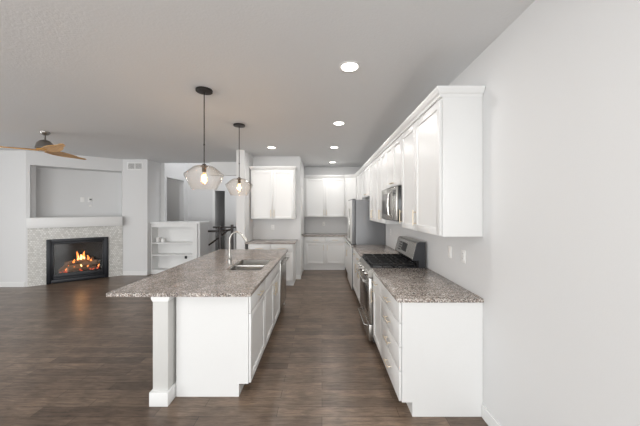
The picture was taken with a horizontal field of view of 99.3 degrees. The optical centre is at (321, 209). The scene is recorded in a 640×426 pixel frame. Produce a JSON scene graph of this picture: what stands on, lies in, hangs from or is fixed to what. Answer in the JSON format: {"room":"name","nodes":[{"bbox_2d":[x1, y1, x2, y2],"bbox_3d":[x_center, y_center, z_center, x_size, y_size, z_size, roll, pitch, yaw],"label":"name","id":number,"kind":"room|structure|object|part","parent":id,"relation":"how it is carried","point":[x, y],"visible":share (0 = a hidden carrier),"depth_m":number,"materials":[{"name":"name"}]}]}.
{"room":"kitchen","nodes":[
{"label":"kitchen","id":0,"kind":"room"},
{"bbox_2d":[0,150,35,286],"bbox_3d":[-7.060,0.190,5.720,1.880,2.820,0.200,0,0,0],"label":"wall","id":1,"kind":"structure","parent":0,"point":[12,162],"depth_m":5.62,"materials":[{"name":"paint"}]},
{"bbox_2d":[0,282,24,286],"bbox_3d":[-7.065,1.550,5.613,1.870,0.100,0.014,0,0,0],"label":"baseboard","id":2,"kind":"structure","parent":1,"relation":"attached to","point":[2,284],"depth_m":5.61,"materials":[{"name":"white wood"}]},
{"bbox_2d":[26,151,122,286],"bbox_3d":[-5.677,0.190,6.363,1.616,2.820,0.620,0,0,-38],"label":"wall","id":3,"kind":"structure","parent":0,"point":[61,182],"depth_m":6.33,"materials":[{"name":"paint"}]},
{"bbox_2d":[26,217,121,227],"bbox_3d":[-5.431,0.278,6.066,1.575,0.215,0.149,0,0,-38],"label":"mantel shelf","id":4,"kind":"object","parent":3,"relation":"attached to","point":[46,222],"visible":1,"depth_m":5.94,"materials":[{"name":"white wood"}]},
{"bbox_2d":[27,226,122,286],"bbox_3d":[-5.472,0.998,6.122,1.588,1.205,0.012,0,0,-38],"label":"tile surround","id":5,"kind":"object","parent":3,"relation":"attached to","point":[36,237],"visible":0.98,"depth_m":5.92,"materials":[{"name":"tile"}]},
{"bbox_2d":[46,237,107,283],"bbox_3d":[-5.603,1.119,6.294,1.039,0.952,0.500,0,0,-38],"label":"gas fireplace","id":6,"kind":"object","parent":3,"relation":"in","point":[72,259],"visible":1,"depth_m":6.25,"materials":[{"name":"metal"}]},
{"bbox_2d":[123,271,146,274],"bbox_3d":[-4.545,1.550,6.613,0.590,0.100,0.014,0,0,0],"label":"baseboard","id":7,"kind":"structure","parent":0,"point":[124,272],"depth_m":6.61,"materials":[{"name":"white wood"}]},
{"bbox_2d":[123,159,159,274],"bbox_3d":[-4.550,0.190,6.880,0.600,2.820,0.519,0,0,0],"label":"wall","id":8,"kind":"structure","parent":0,"point":[141,188],"depth_m":6.62,"materials":[{"name":"paint"}]},
{"bbox_2d":[127,162,142,169],"bbox_3d":[-4.548,-1.055,6.614,0.380,0.190,0.011,0,0,0],"label":"air vent","id":9,"kind":"object","parent":8,"relation":"in","point":[130,165],"visible":1,"depth_m":6.61,"materials":[{"name":"white metal"}]},
{"bbox_2d":[167,178,178,220],"bbox_3d":[-4.835,0.190,7.825,1.130,2.820,1.350,0,0,0],"label":"wall","id":10,"kind":"structure","parent":0,"point":[172,185],"depth_m":8.40,"materials":[{"name":"paint"}]},
{"bbox_2d":[160,163,187,220],"bbox_3d":[-4.205,-0.900,7.835,0.130,5.000,1.370,0,0,0],"label":"wall","id":11,"kind":"structure","parent":0,"point":[174,171],"depth_m":7.74,"materials":[{"name":"paint"}]},
{"bbox_2d":[198,223,207,256],"bbox_3d":[-3.645,0.978,7.030,1.210,1.245,0.500,0,0,0],"label":"wall","id":12,"kind":"structure","parent":0,"point":[202,228],"depth_m":6.92,"materials":[{"name":"paint"}]},
{"bbox_2d":[150,221,208,223],"bbox_3d":[-3.635,0.335,7.013,1.229,0.039,0.575,0,0,0],"label":"trim","id":13,"kind":"structure","parent":12,"relation":"on","point":[160,222],"depth_m":6.72,"materials":[{"name":"white wood"}]},
{"bbox_2d":[188,163,235,253],"bbox_3d":[-2.947,-0.900,8.460,2.385,5.000,0.120,0,0,0],"label":"wall","id":14,"kind":"structure","parent":0,"point":[200,192],"depth_m":8.40,"materials":[{"name":"paint"}]},
{"bbox_2d":[212,188,214,251],"bbox_3d":[-3.337,0.475,8.387,0.075,2.250,0.024,0,0,0],"label":"door frame","id":15,"kind":"structure","parent":14,"relation":"in","point":[213,190],"depth_m":8.38,"materials":[{"name":"white wood"}]},
{"bbox_2d":[217,191,224,249],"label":"door","id":16,"kind":"structure","parent":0,"point":[220,194],"depth_m":8.98,"materials":[{"name":"paint"}]},
{"bbox_2d":[0,268,487,425],"bbox_3d":[-3.378,1.650,2.750,9.843,0.100,13.700,0,0,0],"label":"floor","id":17,"kind":"structure","parent":0,"point":[72,354],"depth_m":2.74,"materials":[{"name":"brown wood"}]},
{"bbox_2d":[149,297,175,406],"bbox_3d":[-1.326,1.158,2.284,0.154,0.884,0.160,0,0,0],"label":"support post","id":18,"kind":"object","parent":17,"relation":"on","point":[163,392],"visible":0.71,"depth_m":2.23,"materials":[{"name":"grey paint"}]},
{"bbox_2d":[151,224,197,273],"bbox_3d":[-3.674,0.978,6.885,1.143,1.244,0.270,0,0,0],"label":"bookcase","id":19,"kind":"object","parent":17,"relation":"on","point":[181,240],"visible":0.83,"depth_m":7.00,"materials":[{"name":"white wood"}]},
{"bbox_3d":[-3.719,1.139,6.880,1.008,0.032,0.236,0,0,0],"label":"shelf","id":20,"kind":"part","parent":19,"relation":"part of","materials":[{"name":"white wood"}]},
{"bbox_3d":[-3.719,0.839,6.880,1.008,0.032,0.236,0,0,0],"label":"shelf","id":21,"kind":"part","parent":19,"relation":"part of","materials":[{"name":"white wood"}]},
{"bbox_3d":[-3.719,0.970,7.010,1.008,1.060,0.020,0,0,0],"label":"panel","id":22,"kind":"part","parent":19,"relation":"part of","materials":[{"name":"white wood"}]},
{"bbox_2d":[176,280,264,396],"bbox_3d":[-0.909,1.158,2.625,0.672,0.884,0.600,0,0,0],"label":"base cabinet","id":23,"kind":"object","parent":17,"relation":"on","point":[220,341],"visible":0.92,"depth_m":2.33,"materials":[{"name":"white wood"}]},
{"bbox_3d":[-0.618,0.805,2.625,0.019,0.164,0.594,0,0,0],"label":"drawer","id":24,"kind":"part","parent":23,"relation":"part of","materials":[{"name":"white wood"}]},
{"bbox_3d":[-0.618,1.188,2.625,0.019,0.589,0.594,0,0,0],"label":"door","id":25,"kind":"part","parent":23,"relation":"part of","materials":[{"name":"white wood"}]},
{"bbox_2d":[208,225,235,249],"bbox_3d":[-2.671,1.000,7.256,0.782,1.200,0.172,0,0,0],"label":"stair railing","id":26,"kind":"object","parent":17,"relation":"on","point":[232,227],"visible":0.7,"depth_m":7.18,"materials":[{"name":"brown wood"}]},
{"bbox_3d":[-2.700,1.020,7.200,0.060,1.160,0.060,0,0,0],"label":"newel post","id":27,"kind":"part","parent":26,"relation":"part of","materials":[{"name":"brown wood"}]},
{"bbox_3d":[-2.595,0.475,7.270,0.630,0.040,0.050,0,0,0],"label":"rail","id":28,"kind":"part","parent":26,"relation":"part of","materials":[{"name":"brown wood"}]},
{"bbox_3d":[-2.380,1.000,7.200,0.060,1.200,0.060,0,0,0],"label":"newel post","id":29,"kind":"part","parent":26,"relation":"part of","materials":[{"name":"brown wood"}]},
{"bbox_2d":[248,243,295,285],"bbox_3d":[-1.065,1.158,5.916,0.930,0.884,0.658,0,0,0],"label":"base cabinet","id":30,"kind":"object","parent":17,"relation":"on","point":[291,262],"visible":0.35,"depth_m":5.62,"materials":[{"name":"white wood"}]},
{"bbox_3d":[-1.298,0.805,5.633,0.459,0.164,0.019,0,0,0],"label":"drawer","id":31,"kind":"part","parent":30,"relation":"part of","materials":[{"name":"white wood"}]},
{"bbox_2d":[245,239,297,243],"bbox_3d":[-1.071,0.700,5.929,1.023,0.030,0.638,0,0,0],"label":"countertop","id":32,"kind":"structure","parent":30,"relation":"on","point":[254,241],"depth_m":5.82,"materials":[{"name":"stone"}]},
{"bbox_3d":[-0.833,0.805,5.633,0.459,0.164,0.019,0,0,0],"label":"drawer","id":33,"kind":"part","parent":30,"relation":"part of","materials":[{"name":"white wood"}]},
{"bbox_3d":[-0.833,1.188,5.633,0.459,0.589,0.019,0,0,0],"label":"door","id":34,"kind":"part","parent":30,"relation":"part of","materials":[{"name":"white wood"}]},
{"bbox_2d":[265,261,279,346],"bbox_3d":[-0.909,1.158,3.445,0.672,0.884,1.030,0,0,0],"label":"base cabinet","id":35,"kind":"object","parent":17,"relation":"on","point":[272,281],"visible":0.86,"depth_m":3.33,"materials":[{"name":"white wood"}]},
{"bbox_2d":[106,249,287,296],"bbox_3d":[-1.176,0.700,3.453,1.182,0.030,2.455,0,0,0],"label":"countertop","id":36,"kind":"structure","parent":35,"relation":"on","point":[207,275],"depth_m":2.74,"materials":[{"name":"stone"}]},
{"bbox_2d":[227,231,247,264],"bbox_3d":[-1.046,0.477,3.364,0.254,0.416,0.088,0,0,0],"label":"faucet","id":37,"kind":"object","parent":36,"relation":"on","point":[240,233],"visible":1,"depth_m":3.37,"materials":[{"name":"metal"}]},
{"bbox_2d":[227,260,270,269],"bbox_3d":[-0.895,0.789,3.400,0.408,0.192,0.678,0,0,0],"label":"sink","id":38,"kind":"object","parent":36,"relation":"in","point":[243,264],"visible":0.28,"depth_m":3.39,"materials":[{"name":"metal"}]},
{"bbox_3d":[-0.895,0.791,3.227,0.396,0.188,0.323,0,0,0],"label":"bowl","id":39,"kind":"part","parent":38,"relation":"part of","materials":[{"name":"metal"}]},
{"bbox_3d":[-0.895,0.791,3.574,0.396,0.188,0.323,0,0,0],"label":"bowl","id":40,"kind":"part","parent":38,"relation":"part of","materials":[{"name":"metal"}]},
{"bbox_3d":[-0.618,1.189,3.188,0.019,0.592,0.509,0,0,0],"label":"door","id":41,"kind":"part","parent":35,"relation":"part of","materials":[{"name":"white wood"}]},
{"bbox_3d":[-0.618,0.805,3.445,0.019,0.164,1.024,0,0,0],"label":"false drawer","id":42,"kind":"part","parent":35,"relation":"part of","materials":[{"name":"white wood"}]},
{"bbox_3d":[-0.618,1.189,3.703,0.019,0.592,0.509,0,0,0],"label":"door","id":43,"kind":"part","parent":35,"relation":"part of","materials":[{"name":"white wood"}]},
{"bbox_2d":[280,254,288,310],"bbox_3d":[-0.877,1.159,4.270,0.666,0.882,0.608,0,0,0],"label":"dishwasher","id":44,"kind":"object","parent":17,"relation":"on","point":[283,260],"visible":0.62,"depth_m":4.15,"materials":[{"name":"metal"}]},
{"bbox_3d":[-0.616,1.105,4.270,0.027,0.760,0.602,0,0,0],"label":"door","id":45,"kind":"part","parent":44,"relation":"part of","materials":[{"name":"silver metal"}]},
{"bbox_2d":[304,237,344,269],"bbox_3d":[0.062,1.158,7.464,1.095,0.884,0.662,0,0,0],"label":"base cabinet","id":46,"kind":"object","parent":17,"relation":"on","point":[320,253],"visible":0.98,"depth_m":7.18,"materials":[{"name":"white wood"}]},
{"bbox_3d":[-0.168,0.805,7.178,0.509,0.164,0.019,0,0,0],"label":"drawer","id":47,"kind":"part","parent":46,"relation":"part of","materials":[{"name":"white wood"}]},
{"bbox_3d":[-0.168,1.165,7.178,0.509,0.544,0.019,0,0,0],"label":"door","id":48,"kind":"part","parent":46,"relation":"part of","materials":[{"name":"white wood"}]},
{"bbox_3d":[0.347,0.805,7.178,0.509,0.164,0.019,0,0,0],"label":"drawer","id":49,"kind":"part","parent":46,"relation":"part of","materials":[{"name":"white wood"}]},
{"bbox_3d":[0.347,1.165,7.178,0.509,0.544,0.019,0,0,0],"label":"door","id":50,"kind":"part","parent":46,"relation":"part of","materials":[{"name":"white wood"}]},
{"bbox_2d":[345,238,347,272],"bbox_3d":[0.901,1.158,6.705,0.680,0.884,0.930,0,0,0],"label":"base cabinet","id":51,"kind":"object","parent":17,"relation":"on","point":[346,244],"visible":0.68,"depth_m":6.62,"materials":[{"name":"white wood"}]},
{"bbox_2d":[303,233,348,240],"bbox_3d":[0.371,0.700,7.009,1.739,0.030,1.578,0,0,0],"label":"countertop","id":52,"kind":"structure","parent":51,"relation":"on","point":[345,235],"depth_m":7.17,"materials":[{"name":"stone"}]},
{"bbox_2d":[353,248,357,294],"bbox_3d":[0.901,1.158,4.915,0.680,0.884,0.670,0,0,0],"label":"base cabinet","id":53,"kind":"object","parent":17,"relation":"on","point":[355,262],"visible":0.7,"depth_m":4.92,"materials":[{"name":"white wood"}]},
{"bbox_2d":[356,253,360,302],"bbox_3d":[0.901,1.158,4.270,0.680,0.884,0.610,0,0,0],"label":"base cabinet","id":54,"kind":"object","parent":17,"relation":"on","point":[358,256],"visible":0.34,"depth_m":4.44,"materials":[{"name":"white wood"}]},
{"bbox_3d":[0.606,1.188,4.423,0.019,0.589,0.299,0,0,0],"label":"door","id":55,"kind":"part","parent":54,"relation":"part of","materials":[{"name":"white wood"}]},
{"bbox_2d":[352,245,398,256],"bbox_3d":[0.910,0.700,4.615,0.661,0.030,1.310,0,0,0],"label":"countertop","id":56,"kind":"structure","parent":54,"relation":"on","point":[360,249],"depth_m":4.66,"materials":[{"name":"stone"}]},
{"bbox_2d":[346,199,384,289],"bbox_3d":[0.887,0.695,5.737,0.695,1.810,0.897,0,0,0],"label":"refrigerator","id":57,"kind":"object","parent":17,"relation":"on","point":[361,230],"visible":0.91,"depth_m":5.29,"materials":[{"name":"metal"}]},
{"bbox_3d":[0.583,0.242,5.963,0.004,0.861,0.441,0,0,0],"label":"panel","id":58,"kind":"part","parent":57,"relation":"part of","materials":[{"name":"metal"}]},
{"bbox_3d":[0.583,1.133,5.737,0.004,0.851,0.891,0,0,0],"label":"panel","id":59,"kind":"part","parent":57,"relation":"part of","materials":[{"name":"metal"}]},
{"bbox_3d":[0.616,1.133,5.737,0.062,0.855,0.895,0,0,0],"label":"freezer drawer","id":60,"kind":"part","parent":57,"relation":"part of","materials":[{"name":"silver metal"}]},
{"bbox_3d":[0.583,0.242,5.512,0.004,0.861,0.441,0,0,0],"label":"panel","id":61,"kind":"part","parent":57,"relation":"part of","materials":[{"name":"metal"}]},
{"bbox_3d":[0.616,0.242,5.512,0.062,0.865,0.444,0,0,0],"label":"door","id":62,"kind":"part","parent":57,"relation":"part of","materials":[{"name":"silver metal"}]},
{"bbox_2d":[371,273,380,354],"bbox_3d":[0.901,1.158,2.966,0.680,0.884,0.425,0,0,0],"label":"base cabinet","id":63,"kind":"object","parent":17,"relation":"on","point":[376,291],"visible":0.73,"depth_m":2.97,"materials":[{"name":"white wood"}]},
{"bbox_3d":[0.606,0.805,2.966,0.019,0.164,0.419,0,0,0],"label":"drawer","id":64,"kind":"part","parent":63,"relation":"part of","materials":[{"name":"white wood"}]},
{"bbox_3d":[0.606,1.188,2.966,0.019,0.589,0.419,0,0,0],"label":"door","id":65,"kind":"part","parent":63,"relation":"part of","materials":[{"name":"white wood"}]},
{"bbox_2d":[356,236,424,341],"bbox_3d":[0.848,0.992,3.569,0.726,1.216,0.766,0,0,0],"label":"gas range","id":66,"kind":"object","parent":17,"relation":"on","point":[411,251],"visible":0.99,"depth_m":3.36,"materials":[{"name":"metal"}]},
{"bbox_3d":[0.519,0.855,3.571,0.068,0.024,0.662,0,0,0],"label":"handle","id":67,"kind":"part","parent":66,"relation":"part of","materials":[{"name":"silver metal"}]},
{"bbox_3d":[0.529,1.397,3.571,0.053,0.022,0.578,0,0,0],"label":"handle","id":68,"kind":"part","parent":66,"relation":"part of","materials":[{"name":"silver metal"}]},
{"bbox_3d":[0.574,0.743,3.571,0.064,0.115,0.762,0,0,0],"label":"control panel","id":69,"kind":"part","parent":66,"relation":"part of","materials":[{"name":"silver metal"}]},
{"bbox_3d":[0.579,1.452,3.571,0.053,0.195,0.754,0,0,0],"label":"warming drawer","id":70,"kind":"part","parent":66,"relation":"part of","materials":[{"name":"silver metal"}]},
{"bbox_3d":[0.579,1.077,3.571,0.053,0.535,0.754,0,0,0],"label":"oven door","id":71,"kind":"part","parent":66,"relation":"part of","materials":[{"name":"silver metal"}]},
{"bbox_2d":[361,256,418,267],"bbox_3d":[0.886,0.691,3.571,0.635,0.026,0.762,0,0,0],"label":"cooktop","id":72,"kind":"object","parent":66,"relation":"in","point":[364,261],"depth_m":3.37,"materials":[{"name":"black metal"}]},
{"bbox_2d":[381,283,482,416],"bbox_3d":[0.901,1.158,2.425,0.680,0.884,0.650,0,0,0],"label":"base cabinet","id":73,"kind":"object","parent":17,"relation":"on","point":[432,353],"visible":0.97,"depth_m":2.10,"materials":[{"name":"white wood"}]},
{"bbox_3d":[0.606,1.370,2.425,0.019,0.224,0.644,0,0,0],"label":"drawer","id":74,"kind":"part","parent":73,"relation":"part of","materials":[{"name":"white wood"}]},
{"bbox_3d":[0.606,1.163,2.425,0.019,0.179,0.644,0,0,0],"label":"drawer","id":75,"kind":"part","parent":73,"relation":"part of","materials":[{"name":"white wood"}]},
{"bbox_3d":[0.606,0.978,2.425,0.019,0.179,0.644,0,0,0],"label":"drawer","id":76,"kind":"part","parent":73,"relation":"part of","materials":[{"name":"white wood"}]},
{"bbox_3d":[0.606,0.802,2.425,0.019,0.159,0.644,0,0,0],"label":"drawer","id":77,"kind":"part","parent":73,"relation":"part of","materials":[{"name":"white wood"}]},
{"bbox_2d":[372,268,483,302],"bbox_3d":[0.910,0.700,2.634,0.661,0.030,1.097,0,0,0],"label":"countertop","id":78,"kind":"structure","parent":73,"relation":"on","point":[406,285],"depth_m":2.39,"materials":[{"name":"stone"}]},
{"bbox_2d":[236,150,252,248],"bbox_3d":[-1.671,0.190,7.035,0.169,2.820,2.930,0,0,0],"label":"wall partition","id":79,"kind":"structure","parent":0,"point":[244,223],"depth_m":5.57,"materials":[{"name":"paint"}]},
{"bbox_2d":[210,162,235,175],"bbox_3d":[-2.323,-1.050,7.070,1.134,0.340,0.140,0,0,0],"label":"wall","id":80,"kind":"structure","parent":79,"relation":"attached to","point":[226,168],"depth_m":7.00,"materials":[{"name":"white paint"}]},
{"bbox_2d":[0,0,534,166],"bbox_3d":[-3.378,-1.270,2.900,9.843,0.100,13.400,0,0,0],"label":"ceiling","id":81,"kind":"structure","parent":0,"point":[115,79],"depth_m":2.39,"materials":[{"name":"paint"}]},
{"bbox_2d":[0,131,86,159],"bbox_3d":[-4.363,-1.062,4.464,1.356,0.314,1.192,0,0,0],"label":"ceiling fan","id":82,"kind":"object","parent":81,"relation":"hanging from","point":[45,145],"visible":1,"depth_m":4.21,"materials":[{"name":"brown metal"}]},
{"bbox_3d":[-4.711,-0.928,4.058,0.730,0.048,0.167,0,0,-30],"label":"blade","id":83,"kind":"part","parent":82,"relation":"part of","materials":[{"name":"brown wood"}]},
{"bbox_3d":[-3.995,-0.928,4.081,0.730,0.048,0.167,0,0,31],"label":"blade","id":84,"kind":"part","parent":82,"relation":"part of","materials":[{"name":"brown wood"}]},
{"bbox_3d":[-4.391,-0.928,4.694,0.167,0.048,0.730,0,0,-2],"label":"blade","id":85,"kind":"part","parent":82,"relation":"part of","materials":[{"name":"brown wood"}]},
{"bbox_2d":[183,86,223,189],"bbox_3d":[-1.200,-0.711,2.770,0.382,1.017,0.382,0,0,0],"label":"pendant light","id":86,"kind":"object","parent":81,"relation":"hanging from","point":[202,90],"visible":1,"depth_m":2.76,"materials":[{"name":"clear glass"}]},
{"bbox_3d":[-1.200,-0.323,2.770,0.382,0.242,0.382,0,0,0],"label":"lamp shade","id":87,"kind":"part","parent":86,"relation":"part of","materials":[{"name":"clear glass"}]},
{"bbox_3d":[-1.200,-0.828,2.770,0.015,0.736,0.016,0,0,0],"label":"rod","id":88,"kind":"part","parent":86,"relation":"part of","materials":[{"name":"brown metal"}]},
{"bbox_2d":[201,164,207,171],"bbox_3d":[-1.200,-0.422,2.770,0.068,0.086,0.068,0,0,0],"label":"socket","id":89,"kind":"object","parent":86,"relation":"attached to","point":[203,167],"depth_m":2.75,"materials":[{"name":"brown metal"}]},
{"bbox_2d":[225,123,252,195],"bbox_3d":[-1.190,-0.711,3.910,0.382,1.017,0.382,0,0,0],"label":"pendant light","id":90,"kind":"object","parent":81,"relation":"hanging from","point":[238,125],"visible":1,"depth_m":3.91,"materials":[{"name":"brown"}]},
{"bbox_3d":[-1.190,-0.828,3.910,0.015,0.736,0.016,0,0,0],"label":"rod","id":91,"kind":"part","parent":90,"relation":"part of","materials":[{"name":"brown metal"}]},
{"bbox_2d":[332,121,344,125],"bbox_3d":[0.238,-1.216,3.840,0.184,0.007,0.184,0,0,0],"label":"recessed light","id":92,"kind":"object","parent":81,"relation":"in","point":[338,123],"visible":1,"depth_m":3.84,"materials":[{"name":"white plastic"}]},
{"bbox_2d":[339,61,359,72],"bbox_3d":[0.235,-1.216,2.320,0.184,0.007,0.184,0,0,0],"label":"recessed light","id":93,"kind":"object","parent":81,"relation":"in","point":[347,66],"visible":1,"depth_m":2.31,"materials":[{"name":"white plastic"}]},
{"bbox_2d":[253,156,304,274],"bbox_3d":[-1.042,0.190,7.100,1.085,2.820,1.700,0,0,0],"label":"wall","id":94,"kind":"structure","parent":0,"point":[283,228],"depth_m":6.25,"materials":[{"name":"paint"}]},
{"bbox_2d":[249,166,297,170],"bbox_3d":[-1.076,-0.905,6.067,1.040,0.070,0.356,0,0,0],"label":"crown molding","id":95,"kind":"structure","parent":94,"relation":"attached to","point":[295,168],"depth_m":5.92,"materials":[{"name":"white wood"}]},
{"bbox_2d":[251,170,295,218],"bbox_3d":[-1.076,-0.330,6.068,0.968,1.080,0.360,0,0,0],"label":"upper cabinet","id":96,"kind":"object","parent":94,"relation":"attached to","point":[273,192],"visible":1,"depth_m":5.93,"materials":[{"name":"white wood"}]},
{"bbox_3d":[-1.308,-0.323,5.933,0.458,1.050,0.019,0,0,0],"label":"door","id":97,"kind":"part","parent":96,"relation":"part of","materials":[{"name":"white wood"}]},
{"bbox_3d":[-0.844,-0.323,5.933,0.458,1.050,0.019,0,0,0],"label":"door","id":98,"kind":"part","parent":96,"relation":"part of","materials":[{"name":"white wood"}]},
{"bbox_2d":[300,187,303,275],"bbox_3d":[-0.465,0.540,6.695,0.068,2.120,0.790,0,0,0],"label":"door","id":99,"kind":"structure","parent":94,"relation":"in","point":[301,189],"depth_m":6.54,"materials":[{"name":"white wood"}]},
{"bbox_2d":[305,167,360,232],"bbox_3d":[0.371,0.190,7.875,1.743,2.820,0.150,0,0,0],"label":"wall","id":100,"kind":"structure","parent":0,"point":[312,224],"depth_m":7.80,"materials":[{"name":"paint"}]},
{"bbox_2d":[304,178,344,216],"bbox_3d":[0.065,-0.330,7.613,1.126,1.080,0.370,0,0,0],"label":"upper cabinet","id":101,"kind":"object","parent":100,"relation":"attached to","point":[323,197],"visible":0.98,"depth_m":7.47,"materials":[{"name":"white wood"}]},
{"bbox_3d":[-0.180,-0.323,7.473,0.529,1.050,0.019,0,0,0],"label":"door","id":102,"kind":"part","parent":101,"relation":"part of","materials":[{"name":"white wood"}]},
{"bbox_3d":[0.354,-0.323,7.473,0.529,1.050,0.019,0,0,0],"label":"door","id":103,"kind":"part","parent":101,"relation":"part of","materials":[{"name":"white wood"}]},
{"bbox_2d":[375,0,639,425],"bbox_3d":[1.318,0.190,2.225,0.150,2.820,11.450,0,0,0],"label":"wall","id":104,"kind":"structure","parent":0,"point":[554,266],"depth_m":1.45,"materials":[{"name":"paint"}]},
{"bbox_2d":[345,177,355,216],"bbox_3d":[0.937,-0.330,7.493,0.607,1.080,0.611,0,0,0],"label":"upper cabinet","id":105,"kind":"object","parent":104,"relation":"attached to","point":[350,183],"visible":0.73,"depth_m":7.36,"materials":[{"name":"white wood"}]},
{"bbox_2d":[356,173,369,199],"bbox_3d":[1.057,-0.330,6.692,0.368,1.080,0.985,0,0,0],"label":"upper cabinet","id":106,"kind":"object","parent":104,"relation":"attached to","point":[359,177],"visible":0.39,"depth_m":6.63,"materials":[{"name":"white wood"}]},
{"bbox_3d":[0.918,-0.323,6.940,0.019,1.050,0.484,0,0,0],"label":"door","id":107,"kind":"part","parent":106,"relation":"part of","materials":[{"name":"white wood"}]},
{"bbox_3d":[0.918,-0.323,6.447,0.019,1.050,0.489,0,0,0],"label":"door","id":108,"kind":"part","parent":106,"relation":"part of","materials":[{"name":"white wood"}]},
{"bbox_2d":[362,165,369,197],"bbox_3d":[1.057,-0.565,5.697,0.368,0.610,0.985,0,0,0],"label":"upper cabinet","id":109,"kind":"object","parent":104,"relation":"attached to","point":[366,173],"visible":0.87,"depth_m":5.62,"materials":[{"name":"white wood"}]},
{"bbox_3d":[0.918,-0.558,5.945,0.019,0.580,0.484,0,0,0],"label":"door","id":110,"kind":"part","parent":109,"relation":"part of","materials":[{"name":"white wood"}]},
{"bbox_3d":[0.918,-0.558,5.452,0.019,0.580,0.489,0,0,0],"label":"door","id":111,"kind":"part","parent":109,"relation":"part of","materials":[{"name":"white wood"}]},
{"bbox_2d":[370,159,376,221],"bbox_3d":[1.057,-0.330,4.870,0.368,1.080,0.660,0,0,0],"label":"upper cabinet","id":112,"kind":"object","parent":104,"relation":"attached to","point":[373,166],"visible":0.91,"depth_m":4.81,"materials":[{"name":"white wood"}]},
{"bbox_3d":[0.918,-0.323,5.035,0.019,1.050,0.324,0,0,0],"label":"door","id":113,"kind":"part","parent":112,"relation":"part of","materials":[{"name":"white wood"}]},
{"bbox_3d":[0.918,-0.323,4.705,0.019,1.050,0.324,0,0,0],"label":"door","id":114,"kind":"part","parent":112,"relation":"part of","materials":[{"name":"white wood"}]},
{"bbox_2d":[377,150,401,223],"bbox_3d":[1.057,-0.330,4.210,0.368,1.080,0.650,0,0,0],"label":"upper cabinet","id":115,"kind":"object","parent":104,"relation":"attached to","point":[381,160],"visible":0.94,"depth_m":4.16,"materials":[{"name":"white wood"}]},
{"bbox_3d":[0.918,-0.323,4.372,0.019,1.050,0.319,0,0,0],"label":"door","id":116,"kind":"part","parent":115,"relation":"part of","materials":[{"name":"white wood"}]},
{"bbox_3d":[0.918,-0.323,4.048,0.019,1.050,0.319,0,0,0],"label":"door","id":117,"kind":"part","parent":115,"relation":"part of","materials":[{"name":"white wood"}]},
{"bbox_2d":[386,135,401,188],"bbox_3d":[1.057,-0.578,3.499,0.368,0.585,0.766,0,0,0],"label":"upper cabinet","id":118,"kind":"object","parent":104,"relation":"attached to","point":[393,152],"visible":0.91,"depth_m":3.44,"materials":[{"name":"white wood"}]},
{"bbox_3d":[0.918,-0.571,3.691,0.019,0.555,0.377,0,0,0],"label":"door","id":119,"kind":"part","parent":118,"relation":"part of","materials":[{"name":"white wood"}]},
{"bbox_2d":[382,185,401,221],"bbox_3d":[1.016,-0.069,3.499,0.447,0.418,0.758,0,0,0],"label":"microwave","id":120,"kind":"object","parent":118,"relation":"attached to","point":[391,197],"visible":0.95,"depth_m":3.28,"materials":[{"name":"silver metal"}]},
{"bbox_3d":[0.862,-0.070,3.578,0.026,0.396,0.600,0,0,0],"label":"door","id":121,"kind":"part","parent":120,"relation":"part of","materials":[{"name":"silver metal"}]},
{"bbox_3d":[0.825,-0.065,3.329,0.066,0.328,0.024,0,0,12],"label":"handle","id":122,"kind":"part","parent":120,"relation":"part of","materials":[{"name":"silver metal"}]},
{"bbox_3d":[0.862,-0.070,3.196,0.026,0.396,0.153,0,0,0],"label":"control panel","id":123,"kind":"part","parent":120,"relation":"part of","materials":[{"name":"silver metal"}]},
{"bbox_3d":[0.918,-0.571,3.308,0.019,0.555,0.377,0,0,0],"label":"door","id":124,"kind":"part","parent":118,"relation":"part of","materials":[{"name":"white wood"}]},
{"bbox_2d":[399,123,416,230],"bbox_3d":[1.057,-0.330,2.889,0.368,1.080,0.445,0,0,0],"label":"upper cabinet","id":125,"kind":"object","parent":104,"relation":"attached to","point":[408,137],"visible":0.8,"depth_m":2.89,"materials":[{"name":"white wood"}]},
{"bbox_2d":[412,97,482,236],"bbox_3d":[1.057,-0.330,2.382,0.368,1.080,0.565,0,0,0],"label":"upper cabinet","id":126,"kind":"object","parent":104,"relation":"attached to","point":[449,136],"visible":1,"depth_m":2.10,"materials":[{"name":"white wood"}]},
{"bbox_2d":[305,86,484,177],"bbox_3d":[0.838,-0.905,4.886,1.290,0.070,5.671,0,0,-14],"label":"crown molding","id":127,"kind":"structure","parent":126,"relation":"on","point":[438,92],"depth_m":2.45,"materials":[{"name":"white wood"}]},
{"bbox_3d":[0.918,-0.323,2.382,0.019,1.050,0.559,0,0,0],"label":"door","id":128,"kind":"part","parent":126,"relation":"part of","materials":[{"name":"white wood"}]},
{"bbox_2d":[448,245,451,257],"bbox_3d":[1.238,0.410,2.640,0.010,0.116,0.072,0,0,0],"label":"light switch","id":129,"kind":"object","parent":104,"relation":"attached to","point":[449,247],"visible":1,"depth_m":2.62,"materials":[{"name":"white plastic"}]},
{"bbox_2d":[461,249,465,263],"bbox_3d":[1.238,0.410,2.386,0.009,0.116,0.072,0,0,0],"label":"wall outlet","id":130,"kind":"object","parent":104,"relation":"attached to","point":[463,252],"visible":1,"depth_m":2.38,"materials":[{"name":"white plastic"}]},
{"bbox_2d":[482,404,500,425],"bbox_3d":[1.236,1.550,-0.703,0.014,0.100,5.595,0,0,0],"label":"baseboard","id":131,"kind":"structure","parent":104,"relation":"attached to","point":[487,416],"depth_m":2.01,"materials":[{"name":"white wood"}]}
]}

